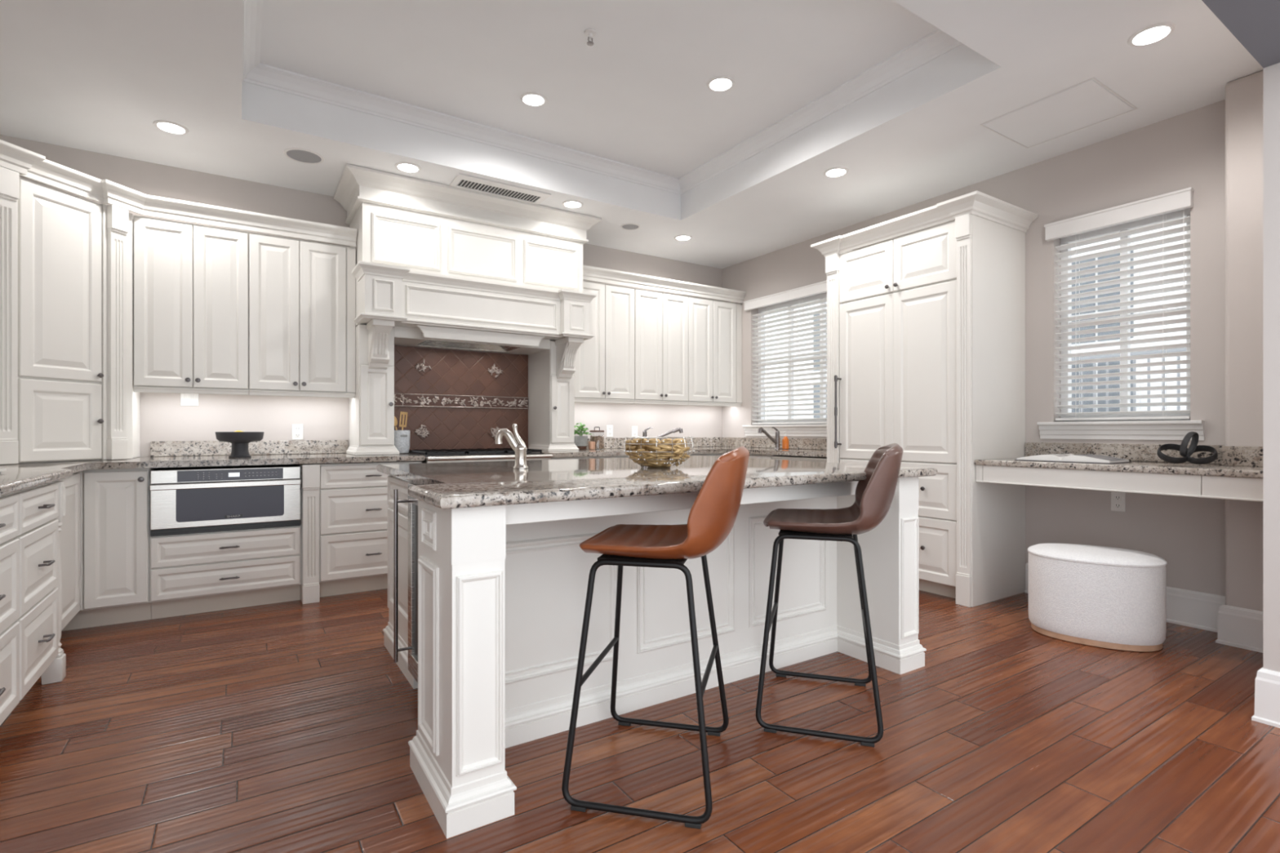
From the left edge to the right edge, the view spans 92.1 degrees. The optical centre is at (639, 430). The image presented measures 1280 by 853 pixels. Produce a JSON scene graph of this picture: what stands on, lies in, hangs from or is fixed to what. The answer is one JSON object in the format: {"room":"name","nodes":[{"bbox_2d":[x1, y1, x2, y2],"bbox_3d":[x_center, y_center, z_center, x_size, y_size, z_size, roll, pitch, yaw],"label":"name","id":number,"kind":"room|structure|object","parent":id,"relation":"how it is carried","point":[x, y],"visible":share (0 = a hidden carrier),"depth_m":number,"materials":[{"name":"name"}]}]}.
{"room":"kitchen","nodes":[
{"label":"kitchen","id":0,"kind":"room"},
{"bbox_2d":[0,134,721,457],"bbox_3d":[-1.595,-0.547,5.251,6.170,3.265,0.150,0,0,-33],"label":"wall","id":1,"kind":"structure","parent":0,"point":[162,416],"depth_m":4.47,"materials":[{"name":"paint"}]},
{"bbox_2d":[180,393,198,405],"bbox_3d":[-3.069,-0.222,4.203,0.100,0.103,0.009,0,0,-33],"label":"switch plate","id":2,"kind":"object","parent":1,"relation":"attached to","point":[186,399],"visible":0.86,"depth_m":4.20,"materials":[{"name":"white plastic"}]},
{"bbox_2d":[133,215,248,395],"bbox_3d":[-2.936,-0.781,4.066,0.597,1.087,0.377,0,0,-33],"label":"upper cabinet","id":3,"kind":"object","parent":1,"relation":"attached to","point":[190,281],"visible":1,"depth_m":3.92,"materials":[{"name":"paint"}]},
{"bbox_2d":[133,386,248,395],"bbox_3d":[-2.860,-0.256,3.949,0.597,0.035,0.030,0,0,-33],"label":"light","id":4,"kind":"object","parent":3,"relation":"attached to","point":[229,390],"depth_m":3.95,"materials":[{"name":"paint"}]},
{"bbox_2d":[150,440,347,456],"bbox_3d":[-2.740,0.120,4.407,1.190,0.100,0.020,0,0,-33],"label":"backsplash","id":5,"kind":"structure","parent":1,"relation":"attached to","point":[182,448],"depth_m":4.39,"materials":[{"name":"stone"}]},
{"bbox_2d":[292,424,302,439],"bbox_3d":[-2.527,0.009,4.553,0.072,0.116,0.009,0,0,-33],"label":"wall outlet","id":6,"kind":"object","parent":1,"relation":"attached to","point":[297,429],"visible":1,"depth_m":4.55,"materials":[{"name":"white plastic"}]},
{"bbox_2d":[294,426,300,431],"bbox_3d":[-2.526,-0.015,4.552,0.034,0.028,0.004,0,0,-33],"label":"socket","id":7,"kind":"object","parent":6,"relation":"attached to","point":[296,428],"depth_m":4.55,"materials":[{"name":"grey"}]},
{"bbox_2d":[294,433,300,437],"bbox_3d":[-2.526,0.033,4.552,0.034,0.028,0.004,0,0,-33],"label":"socket","id":8,"kind":"object","parent":6,"relation":"attached to","point":[296,435],"depth_m":4.55,"materials":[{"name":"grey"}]},
{"bbox_2d":[248,232,355,398],"bbox_3d":[-2.410,-0.781,4.406,0.651,1.087,0.377,0,0,-33],"label":"upper cabinet","id":9,"kind":"object","parent":1,"relation":"attached to","point":[302,293],"visible":1,"depth_m":4.26,"materials":[{"name":"paint"}]},
{"bbox_2d":[248,390,355,398],"bbox_3d":[-2.334,-0.256,4.289,0.651,0.035,0.030,0,0,-33],"label":"light","id":10,"kind":"object","parent":9,"relation":"attached to","point":[322,393],"depth_m":4.29,"materials":[{"name":"paint"}]},
{"bbox_2d":[394,345,528,449],"bbox_3d":[-1.516,-0.255,5.189,1.226,0.846,0.035,0,0,-33],"label":"tile backsplash","id":11,"kind":"structure","parent":1,"relation":"attached to","point":[451,399],"depth_m":5.18,"materials":[{"name":"brown tile"}]},
{"bbox_2d":[333,164,601,378],"bbox_3d":[-1.295,-1.109,4.876,1.944,1.337,0.801,0,0,-33],"label":"range hood","id":12,"kind":"object","parent":1,"relation":"attached to","point":[442,266],"visible":0.99,"depth_m":4.60,"materials":[{"name":"paint"}]},
{"bbox_2d":[351,261,596,302],"bbox_3d":[-1.182,-1.079,4.659,1.780,0.068,0.314,0,0,-33],"label":"mantel shelf","id":13,"kind":"object","parent":12,"relation":"attached to","point":[362,270],"depth_m":4.52,"materials":[{"name":"paint"}]},
{"bbox_2d":[573,280,634,404],"bbox_3d":[-0.395,-0.797,5.723,0.638,1.085,0.357,0,0,-33],"label":"upper cabinet","id":14,"kind":"object","parent":1,"relation":"attached to","point":[604,373],"visible":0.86,"depth_m":5.61,"materials":[{"name":"paint"}]},
{"bbox_2d":[573,398,634,404],"bbox_3d":[-0.324,-0.273,5.614,0.638,0.035,0.030,0,0,-33],"label":"molding","id":15,"kind":"structure","parent":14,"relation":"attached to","point":[631,401],"depth_m":5.62,"materials":[{"name":"paint"}]},
{"bbox_2d":[606,425,613,437],"bbox_3d":[-0.293,0.004,5.999,0.072,0.116,0.009,0,0,-33],"label":"wall outlet","id":16,"kind":"object","parent":1,"relation":"attached to","point":[609,428],"visible":1,"depth_m":6.00,"materials":[{"name":"white plastic"}]},
{"bbox_2d":[631,426,637,437],"bbox_3d":[-0.053,0.013,6.155,0.072,0.116,0.009,0,0,-33],"label":"wall outlet","id":17,"kind":"object","parent":1,"relation":"attached to","point":[634,428],"visible":0.95,"depth_m":6.15,"materials":[{"name":"white plastic"}]},
{"bbox_2d":[634,288,688,404],"bbox_3d":[0.139,-0.797,6.068,0.628,1.085,0.357,0,0,-33],"label":"upper cabinet","id":18,"kind":"object","parent":1,"relation":"attached to","point":[660,318],"visible":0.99,"depth_m":5.93,"materials":[{"name":"paint"}]},
{"bbox_2d":[634,400,688,404],"bbox_3d":[0.209,-0.273,5.959,0.628,0.035,0.030,0,0,-33],"label":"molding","id":19,"kind":"structure","parent":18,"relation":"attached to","point":[636,402],"depth_m":5.96,"materials":[{"name":"paint"}]},
{"bbox_2d":[687,296,742,406],"bbox_3d":[0.701,-0.797,6.432,0.707,1.085,0.357,0,0,-33],"label":"upper cabinet","id":20,"kind":"object","parent":1,"relation":"attached to","point":[714,326],"visible":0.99,"depth_m":6.30,"materials":[{"name":"paint"}]},
{"bbox_2d":[688,401,742,406],"bbox_3d":[0.771,-0.273,6.323,0.707,0.035,0.030,0,0,-33],"label":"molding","id":21,"kind":"structure","parent":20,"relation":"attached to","point":[691,403],"depth_m":6.32,"materials":[{"name":"paint"}]},
{"bbox_2d":[0,0,1262,268],"bbox_3d":[-0.328,-1.962,3.284,5.860,0.365,4.530,0,0,-33],"label":"ceiling","id":22,"kind":"structure","parent":0,"point":[95,76],"depth_m":3.50,"materials":[{"name":"paint"}]},
{"bbox_2d":[152,120,188,134],"bbox_3d":[-2.748,-1.776,3.616,0.168,0.008,0.168,0,0,-33],"label":"recessed light","id":23,"kind":"object","parent":22,"relation":"in","point":[168,126],"visible":1,"depth_m":3.61,"materials":[{"name":"paint"}]},
{"bbox_2d":[283,147,324,164],"bbox_3d":[-2.176,-1.777,3.996,0.235,0.006,0.235,0,0,-33],"label":"ceiling speaker","id":24,"kind":"object","parent":22,"relation":"attached to","point":[296,154],"visible":1,"depth_m":3.99,"materials":[{"name":"paint"}]},
{"bbox_2d":[286,150,321,163],"bbox_3d":[-2.176,-1.777,3.996,0.200,0.002,0.200,0,0,-33],"label":"grille","id":25,"kind":"object","parent":24,"relation":"attached to","point":[300,156],"depth_m":3.99,"materials":[{"name":"grey metal"}]},
{"bbox_2d":[394,161,421,173],"bbox_3d":[-1.566,-1.776,4.166,0.168,0.008,0.168,0,0,-33],"label":"recessed light","id":26,"kind":"object","parent":22,"relation":"in","point":[409,167],"visible":1,"depth_m":4.16,"materials":[{"name":"white plastic"}]},
{"bbox_2d":[448,173,551,204],"bbox_3d":[-1.023,-1.775,4.547,0.694,0.008,0.236,0,0,-33],"label":"ceiling vent","id":27,"kind":"object","parent":22,"relation":"in","point":[461,180],"visible":1,"depth_m":4.53,"materials":[{"name":"metal"}]},
{"bbox_2d":[520,92,546,106],"bbox_3d":[-0.669,-2.081,3.879,0.168,0.008,0.168,0,0,-33],"label":"recessed light","id":28,"kind":"object","parent":22,"relation":"in","point":[531,99],"visible":1,"depth_m":3.87,"materials":[{"name":"white"}]},
{"bbox_2d":[562,200,583,208],"bbox_3d":[-0.527,-1.776,4.841,0.168,0.008,0.168,0,0,-33],"label":"recessed light","id":29,"kind":"object","parent":22,"relation":"in","point":[569,203],"visible":1,"depth_m":4.83,"materials":[{"name":"white"}]},
{"bbox_2d":[584,28,596,46],"bbox_3d":[-0.260,-2.054,3.228,0.064,0.062,0.064,0,0,-33],"label":"sprinkler","id":30,"kind":"object","parent":22,"relation":"attached to","point":[590,33],"visible":1,"depth_m":3.22,"materials":[{"name":"paint"}]},
{"bbox_2d":[242,0,962,195],"bbox_3d":[-0.253,-2.040,3.270,3.118,0.090,2.616,0,0,-33],"label":"trim","id":31,"kind":"structure","parent":22,"relation":"attached to","point":[938,42],"depth_m":3.93,"materials":[{"name":"paint"}]},
{"bbox_2d":[620,222,639,230],"bbox_3d":[-0.084,-1.777,5.372,0.173,0.006,0.173,0,0,-33],"label":"ceiling speaker","id":32,"kind":"object","parent":22,"relation":"attached to","point":[629,226],"visible":1,"depth_m":5.36,"materials":[{"name":"paint"}]},
{"bbox_2d":[622,224,638,229],"bbox_3d":[-0.084,-1.777,5.372,0.148,0.002,0.148,0,0,-33],"label":"grille","id":33,"kind":"object","parent":32,"relation":"attached to","point":[624,226],"depth_m":5.37,"materials":[{"name":"grey"}]},
{"bbox_2d":[674,235,692,240],"bbox_3d":[0.398,-1.776,5.683,0.168,0.008,0.168,0,0,-33],"label":"recessed light","id":34,"kind":"object","parent":22,"relation":"in","point":[679,237],"visible":1,"depth_m":5.68,"materials":[{"name":"white plastic"}]},
{"bbox_2d":[706,75,734,92],"bbox_3d":[0.485,-2.081,3.706,0.168,0.008,0.168,0,0,-33],"label":"recessed light","id":35,"kind":"object","parent":22,"relation":"in","point":[719,83],"visible":1,"depth_m":3.70,"materials":[{"name":"white plastic"}]},
{"bbox_2d":[823,166,848,177],"bbox_3d":[1.348,-1.776,4.243,0.168,0.008,0.168,0,0,-33],"label":"recessed light","id":36,"kind":"object","parent":22,"relation":"in","point":[838,171],"visible":1,"depth_m":4.23,"materials":[{"name":"white"}]},
{"bbox_2d":[980,77,1137,148],"bbox_3d":[2.360,-1.778,3.494,0.550,0.003,0.570,0,0,-33],"label":"access hatch","id":37,"kind":"object","parent":22,"relation":"attached to","point":[1087,104],"visible":1,"depth_m":3.46,"materials":[{"name":"paint"}]},
{"bbox_2d":[1127,22,1175,46],"bbox_3d":[2.295,-1.776,2.770,0.168,0.008,0.168,0,0,-33],"label":"recessed light","id":38,"kind":"object","parent":22,"relation":"in","point":[1153,33],"visible":1,"depth_m":2.77,"materials":[{"name":"white plastic"}]},
{"bbox_2d":[0,588,1279,852],"bbox_3d":[-0.222,1.125,3.103,11.000,0.080,5.250,0,0,-33],"label":"floor","id":39,"kind":"structure","parent":0,"point":[286,726],"depth_m":2.08,"materials":[{"name":"brown wood"}]},
{"bbox_2d":[0,492,19,725],"bbox_3d":[-2.316,0.646,1.703,0.797,0.877,0.676,0,0,-33],"label":"base cabinet","id":40,"kind":"object","parent":39,"relation":"on","point":[9,503],"visible":0.99,"depth_m":2.09,"materials":[{"name":"paint"}]},
{"bbox_2d":[0,440,425,495],"bbox_3d":[-2.192,0.138,3.064,2.486,0.136,2.868,0,0,-33],"label":"countertop","id":41,"kind":"structure","parent":40,"relation":"on","point":[20,476],"depth_m":3.87,"materials":[{"name":"grey stone"}]},
{"bbox_2d":[0,166,140,464],"bbox_3d":[-3.411,-0.578,3.456,0.863,1.494,0.884,0,0,-33],"label":"upper cabinet","id":42,"kind":"object","parent":41,"relation":"on","point":[67,393],"visible":1,"depth_m":3.40,"materials":[{"name":"paint"}]},
{"bbox_2d":[0,139,356,246],"bbox_3d":[-2.766,-1.383,3.815,0.430,0.112,1.887,0,0,39],"label":"crown molding","id":43,"kind":"structure","parent":42,"relation":"attached to","point":[31,165],"depth_m":3.81,"materials":[{"name":"paint"}]},
{"bbox_2d":[215,431,264,457],"bbox_3d":[-2.584,0.088,3.986,0.266,0.163,0.266,0,0,-33],"label":"pedestal bowl","id":44,"kind":"object","parent":41,"relation":"on","point":[239,441],"visible":0.99,"depth_m":3.93,"materials":[{"name":"grey ceramic"}]},
{"bbox_2d":[346,324,399,455],"bbox_3d":[-1.996,-0.290,4.586,0.294,0.919,0.525,0,0,-33],"label":"pilaster","id":45,"kind":"object","parent":41,"relation":"on","point":[371,411],"visible":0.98,"depth_m":4.39,"materials":[{"name":"paint"}]},
{"bbox_2d":[394,430,409,453],"bbox_3d":[-1.816,0.083,4.696,0.124,0.174,0.126,0,0,-33],"label":"utensil crock","id":46,"kind":"object","parent":41,"relation":"on","point":[402,437],"visible":0.81,"depth_m":4.64,"materials":[{"name":"grey ceramic"}]},
{"bbox_2d":[394,416,397,430],"bbox_3d":[-1.848,0.021,4.684,0.082,0.269,0.014,0,0,-42],"label":"wooden spoon","id":47,"kind":"object","parent":46,"relation":"in","point":[395,418],"visible":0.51,"depth_m":4.68,"materials":[{"name":"brown wood"}]},
{"bbox_2d":[399,411,407,430],"bbox_3d":[-1.797,0.005,4.685,0.063,0.301,0.021,0,0,5],"label":"wooden spatula","id":48,"kind":"object","parent":46,"relation":"in","point":[402,425],"visible":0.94,"depth_m":4.68,"materials":[{"name":"brown wood"}]},
{"bbox_2d":[408,448,552,463],"bbox_3d":[-1.278,0.262,4.806,0.932,0.230,0.862,0,0,-33],"label":"rangetop","id":49,"kind":"object","parent":41,"relation":"on","point":[478,455],"visible":0.32,"depth_m":4.53,"materials":[{"name":"silver metal"}]},
{"bbox_2d":[12,480,66,701],"bbox_3d":[-2.678,0.646,2.263,0.797,0.877,0.650,0,0,-33],"label":"base cabinet","id":50,"kind":"object","parent":39,"relation":"on","point":[42,507],"visible":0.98,"depth_m":2.42,"materials":[{"name":"paint"}]},
{"bbox_2d":[57,472,79,630],"bbox_3d":[-3.091,0.646,2.814,0.690,0.877,0.716,0,0,-33],"label":"base cabinet","id":51,"kind":"object","parent":39,"relation":"on","point":[69,535],"visible":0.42,"depth_m":3.13,"materials":[{"name":"paint"}]},
{"bbox_2d":[61,467,151,631],"bbox_3d":[-3.150,0.646,3.662,0.442,0.877,0.822,0,0,-33],"label":"base cabinet","id":52,"kind":"object","parent":39,"relation":"on","point":[115,503],"visible":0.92,"depth_m":3.39,"materials":[{"name":"paint"}]},
{"bbox_2d":[149,463,301,619],"bbox_3d":[-2.646,0.646,3.986,0.752,0.877,0.827,0,0,-33],"label":"base cabinet","id":53,"kind":"object","parent":39,"relation":"on","point":[194,573],"visible":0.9,"depth_m":3.67,"materials":[{"name":"paint"}]},
{"bbox_2d":[149,464,301,536],"bbox_3d":[-2.577,0.409,3.880,0.740,0.372,0.595,0,0,-33],"label":"microwave","id":54,"kind":"object","parent":53,"relation":"in","point":[207,499],"visible":1,"depth_m":3.65,"materials":[{"name":"grey metal"}]},
{"bbox_2d":[197,471,276,479],"bbox_3d":[-2.401,0.262,3.689,0.398,0.039,0.008,0,0,-33],"label":"control panel","id":55,"kind":"object","parent":54,"relation":"on","point":[201,475],"depth_m":3.68,"materials":[{"name":"grey"}]},
{"bbox_2d":[300,461,422,604],"bbox_3d":[-2.020,0.649,4.391,0.735,0.872,0.827,0,0,-33],"label":"base cabinet","id":56,"kind":"object","parent":39,"relation":"on","point":[344,506],"visible":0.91,"depth_m":4.02,"materials":[{"name":"paint"}]},
{"bbox_2d":[393,482,417,683],"bbox_3d":[-0.576,0.651,2.470,0.683,0.868,0.604,0,0,-33],"label":"beverage fridge","id":57,"kind":"object","parent":39,"relation":"on","point":[412,648],"visible":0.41,"depth_m":2.51,"materials":[{"name":"silver metal"}]},
{"bbox_2d":[551,453,724,459],"bbox_3d":[-0.133,0.646,5.612,1.860,0.877,0.827,0,0,-33],"label":"base cabinet","id":58,"kind":"object","parent":39,"relation":"on","point":[715,454],"visible":0.02,"depth_m":5.10,"materials":[{"name":"paint"}]},
{"bbox_2d":[538,437,826,457],"bbox_3d":[0.425,0.138,5.277,2.426,0.136,1.998,0,0,-33],"label":"countertop","id":59,"kind":"structure","parent":58,"relation":"on","point":[612,446],"depth_m":5.72,"materials":[{"name":"grey stone"}]},
{"bbox_2d":[528,341,578,451],"bbox_3d":[-0.772,-0.290,5.379,0.282,0.919,0.525,0,0,-33],"label":"pilaster","id":60,"kind":"object","parent":59,"relation":"on","point":[550,397],"visible":0.92,"depth_m":5.22,"materials":[{"name":"paint"}]},
{"bbox_2d":[573,422,591,449],"bbox_3d":[-0.534,0.047,5.583,0.184,0.245,0.164,0,0,-33],"label":"potted plant","id":61,"kind":"object","parent":59,"relation":"on","point":[580,441],"visible":0.94,"depth_m":5.54,"materials":[{"name":"green plant"}]},
{"bbox_2d":[588,441,595,449],"bbox_3d":[-0.436,0.134,5.590,0.064,0.072,0.063,0,0,-33],"label":"copper cup","id":62,"kind":"object","parent":59,"relation":"on","point":[591,444],"visible":1,"depth_m":5.56,"materials":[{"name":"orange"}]},
{"bbox_2d":[589,426,604,448],"bbox_3d":[-0.399,0.066,5.722,0.136,0.208,0.136,0,0,-33],"label":"glass jar","id":63,"kind":"object","parent":59,"relation":"on","point":[598,440],"visible":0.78,"depth_m":5.67,"materials":[{"name":"clear glass"}]},
{"bbox_2d":[642,426,683,439],"bbox_3d":[0.212,0.067,5.819,0.391,0.206,0.056,0,0,0],"label":"faucet","id":64,"kind":"object","parent":59,"relation":"on","point":[680,430],"visible":0.63,"depth_m":5.81,"materials":[{"name":"silver metal"}]},
{"bbox_2d":[757,426,780,448],"bbox_3d":[1.191,0.067,5.691,0.271,0.206,0.056,0,0,-33],"label":"faucet","id":65,"kind":"object","parent":59,"relation":"on","point":[776,442],"visible":0.96,"depth_m":5.72,"materials":[{"name":"silver metal"}]},
{"bbox_2d":[782,431,789,448],"bbox_3d":[1.360,0.087,5.765,0.062,0.164,0.061,0,0,-33],"label":"soap bottle","id":66,"kind":"object","parent":59,"relation":"on","point":[785,442],"visible":0.97,"depth_m":5.74,"materials":[{"name":"orange plastic"}]},
{"bbox_2d":[382,475,926,838],"bbox_3d":[-0.050,0.647,2.938,2.200,0.876,1.683,0,0,-33],"label":"kitchen island","id":67,"kind":"object","parent":39,"relation":"on","point":[502,589],"visible":0.73,"depth_m":2.31,"materials":[{"name":"paint"}]},
{"bbox_2d":[376,455,937,509],"bbox_3d":[-0.045,0.189,2.943,2.247,0.038,1.720,0,0,-33],"label":"island countertop","id":68,"kind":"structure","parent":67,"relation":"on","point":[454,485],"depth_m":2.35,"materials":[{"name":"grey stone"}]},
{"bbox_2d":[495,423,528,468],"bbox_3d":[-0.586,0.068,2.821,0.149,0.203,0.068,0,0,0],"label":"faucet","id":69,"kind":"object","parent":68,"relation":"on","point":[517,445],"visible":1,"depth_m":2.81,"materials":[{"name":"silver metal"}]},
{"bbox_2d":[623,436,694,467],"bbox_3d":[0.088,0.099,2.901,0.331,0.142,0.333,0,0,19],"label":"wire bowl","id":70,"kind":"object","parent":68,"relation":"on","point":[655,453],"visible":1,"depth_m":2.79,"materials":[{"name":"gold metal"}]},
{"bbox_2d":[561,445,749,829],"bbox_3d":[0.086,0.566,1.977,0.520,1.038,0.544,0,0,13],"label":"bar stool","id":71,"kind":"object","parent":39,"relation":"on","point":[713,514],"visible":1,"depth_m":1.80,"materials":[{"name":"leather"}]},
{"bbox_2d":[749,453,777,459],"bbox_3d":[1.232,0.646,5.717,0.592,0.877,0.500,0,0,-33],"label":"base cabinet","id":72,"kind":"object","parent":39,"relation":"on","point":[751,455],"visible":0.02,"depth_m":5.49,"materials":[{"name":"paint"}]},
{"bbox_2d":[771,455,826,462],"bbox_3d":[1.537,0.649,5.218,0.599,0.872,0.660,0,0,-33],"label":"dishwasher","id":73,"kind":"object","parent":39,"relation":"on","point":[773,457],"visible":0.13,"depth_m":5.08,"materials":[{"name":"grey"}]},
{"bbox_2d":[773,455,826,458],"bbox_3d":[1.562,0.599,5.234,0.538,0.772,0.660,0,0,-33],"label":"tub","id":74,"kind":"object","parent":73,"relation":"in","point":[775,456],"depth_m":5.13,"materials":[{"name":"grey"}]},
{"bbox_2d":[755,443,902,746],"bbox_3d":[0.746,0.566,2.417,0.520,1.038,0.544,0,0,17],"label":"bar stool","id":75,"kind":"object","parent":39,"relation":"on","point":[874,495],"visible":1,"depth_m":2.25,"materials":[{"name":"brown leather"}]},
{"bbox_2d":[810,191,1038,607],"bbox_3d":[1.978,-0.174,4.420,0.749,2.518,1.278,0,0,-33],"label":"tall cabinet","id":76,"kind":"object","parent":39,"relation":"on","point":[926,328],"visible":0.73,"depth_m":4.04,"materials":[{"name":"paint"}]},
{"bbox_2d":[1027,542,1167,652],"bbox_3d":[2.407,0.856,3.274,0.593,0.459,0.455,0,0,36],"label":"pouf","id":77,"kind":"object","parent":39,"relation":"on","point":[1108,597],"visible":1,"depth_m":3.09,"materials":[{"name":"white fabric"}]},
{"bbox_2d":[1027,542,1167,568],"bbox_3d":[2.407,0.647,3.274,0.593,0.043,0.455,0,0,36],"label":"cushion","id":78,"kind":"object","parent":77,"relation":"on","point":[1069,554],"depth_m":3.16,"materials":[{"name":"white fabric"}]},
{"bbox_2d":[582,265,746,303],"bbox_3d":[0.251,-1.398,5.926,2.012,0.112,0.060,0,0,-33],"label":"crown molding","id":79,"kind":"structure","parent":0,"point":[589,273],"depth_m":5.89,"materials":[{"name":"paint"}]},
{"bbox_2d":[721,99,1225,595],"bbox_3d":[3.196,-0.547,3.380,0.160,3.265,8.200,0,0,-33],"label":"wall","id":80,"kind":"structure","parent":0,"point":[1185,150],"depth_m":3.72,"materials":[{"name":"paint"}]},
{"bbox_2d":[586,437,826,449],"bbox_3d":[0.588,0.120,5.383,2.038,0.100,1.998,0,0,-33],"label":"backsplash","id":81,"kind":"structure","parent":80,"relation":"attached to","point":[794,443],"depth_m":6.17,"materials":[{"name":"stone"}]},
{"bbox_2d":[742,293,826,436],"bbox_3d":[1.538,-0.612,5.884,0.202,1.327,1.426,0,0,-33],"label":"window","id":82,"kind":"structure","parent":80,"relation":"in","point":[794,429],"depth_m":6.02,"materials":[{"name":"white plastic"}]},
{"bbox_2d":[743,280,826,424],"bbox_3d":[1.531,-0.706,5.816,0.107,1.279,1.508,0,0,-33],"label":"window blind","id":83,"kind":"object","parent":82,"relation":"attached to","point":[820,287],"visible":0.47,"depth_m":5.96,"materials":[{"name":"white"}]},
{"bbox_2d":[1111,491,1125,511],"bbox_3d":[2.879,0.427,3.715,0.009,0.116,0.072,0,0,-33],"label":"wall outlet","id":84,"kind":"object","parent":80,"relation":"attached to","point":[1117,499],"visible":1,"depth_m":3.71,"materials":[{"name":"white plastic"}]},
{"bbox_2d":[1114,495,1121,500],"bbox_3d":[2.878,0.403,3.714,0.004,0.028,0.034,0,0,-33],"label":"socket","id":85,"kind":"object","parent":84,"relation":"attached to","point":[1116,497],"depth_m":3.71,"materials":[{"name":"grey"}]},
{"bbox_2d":[1114,502,1121,508],"bbox_3d":[2.878,0.451,3.714,0.004,0.028,0.034,0,0,-33],"label":"socket","id":86,"kind":"object","parent":84,"relation":"attached to","point":[1117,505],"depth_m":3.71,"materials":[{"name":"grey plastic"}]},
{"bbox_2d":[974,442,1262,502],"bbox_3d":[2.711,0.196,3.392,0.638,0.238,1.399,0,0,-33],"label":"desk","id":87,"kind":"object","parent":80,"relation":"attached to","point":[1237,472],"visible":0.82,"depth_m":3.21,"materials":[{"name":"wood"}]},
{"bbox_2d":[1014,453,1131,463],"bbox_3d":[2.492,0.156,3.567,0.270,0.041,0.490,0,0,-33],"label":"open book","id":88,"kind":"object","parent":87,"relation":"on","point":[1088,458],"visible":1,"depth_m":3.46,"materials":[{"name":"grey paper"}]},
{"bbox_2d":[1051,453,1071,456],"bbox_3d":[2.424,0.148,3.672,0.220,0.026,0.220,0,0,-33],"label":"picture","id":89,"kind":"object","parent":88,"relation":"on","point":[1052,455],"depth_m":3.58},
{"bbox_2d":[1073,453,1125,461],"bbox_3d":[2.560,0.148,3.462,0.220,0.026,0.220,0,0,-33],"label":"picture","id":90,"kind":"object","parent":88,"relation":"on","point":[1088,457],"depth_m":3.41},
{"bbox_2d":[1156,431,1217,464],"bbox_3d":[2.855,0.088,3.221,0.237,0.168,0.133,0,0,37],"label":"knot sculpture","id":91,"kind":"object","parent":87,"relation":"on","point":[1186,453],"visible":1,"depth_m":3.20,"materials":[{"name":"black metal"}]},
{"bbox_2d":[1036,208,1204,439],"bbox_3d":[2.915,-0.612,3.757,0.202,1.327,0.824,0,0,-33],"label":"window","id":92,"kind":"structure","parent":80,"relation":"in","point":[1152,429],"depth_m":3.77,"materials":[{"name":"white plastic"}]},
{"bbox_2d":[1044,186,1194,420],"bbox_3d":[2.877,-0.705,3.736,0.107,1.277,0.743,0,0,-33],"label":"window blind","id":93,"kind":"object","parent":92,"relation":"attached to","point":[1182,199],"visible":0.95,"depth_m":3.71,"materials":[{"name":"white plastic"}]},
{"bbox_2d":[1024,563,1262,653],"bbox_3d":[2.879,0.987,3.496,0.246,0.197,1.400,0,0,-33],"label":"baseboard","id":94,"kind":"structure","parent":80,"relation":"attached to","point":[1235,626],"depth_m":3.33,"materials":[{"name":"paint"}]},
{"bbox_2d":[1025,442,1262,466],"bbox_3d":[2.878,0.127,3.500,0.240,0.100,1.397,0,0,-33],"label":"backsplash","id":95,"kind":"structure","parent":80,"relation":"attached to","point":[1229,455],"depth_m":3.60,"materials":[{"name":"stone"}]},
{"bbox_2d":[1225,70,1262,611],"bbox_3d":[3.174,-0.347,3.065,0.220,2.865,0.355,0,0,-33],"label":"wall column","id":96,"kind":"structure","parent":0,"point":[1243,95],"depth_m":3.09,"materials":[{"name":"paint"}]},
{"bbox_2d":[1262,62,1279,671],"bbox_3d":[0.967,-0.547,1.293,6.170,3.265,0.220,0,0,-33],"label":"wall","id":97,"kind":"structure","parent":0,"point":[1271,74],"depth_m":2.29,"materials":[{"name":"paint"}]},
{"bbox_2d":[1201,0,1279,68],"bbox_3d":[0.384,-1.768,0.915,4.780,0.825,0.219,0,0,-33],"label":"ceiling","id":98,"kind":"structure","parent":97,"relation":"attached to","point":[1255,24],"depth_m":2.05,"materials":[{"name":"paint"}]},
{"bbox_2d":[1251,666,1279,728],"bbox_3d":[2.795,0.987,2.477,1.016,0.197,0.272,0,0,-33],"label":"baseboard","id":99,"kind":"structure","parent":97,"relation":"attached to","point":[1267,682],"depth_m":2.28,"materials":[{"name":"paint"}]},
{"label":"outside","id":100,"kind":"structure","parent":0,"visible":0},
{"bbox_3d":[14.770,4.435,18.496,35.100,0.100,65.000,0,0,-33],"label":"ground","id":101,"kind":"structure","parent":100,"visible":0},
{"bbox_2d":[764,222,1186,419],"bbox_3d":[4.952,-0.565,14.523,2.900,9.900,25.600,0,0,-33],"label":"building","id":102,"kind":"structure","parent":101,"relation":"on","point":[1177,325],"depth_m":9.62,"materials":[{"name":"paint"}]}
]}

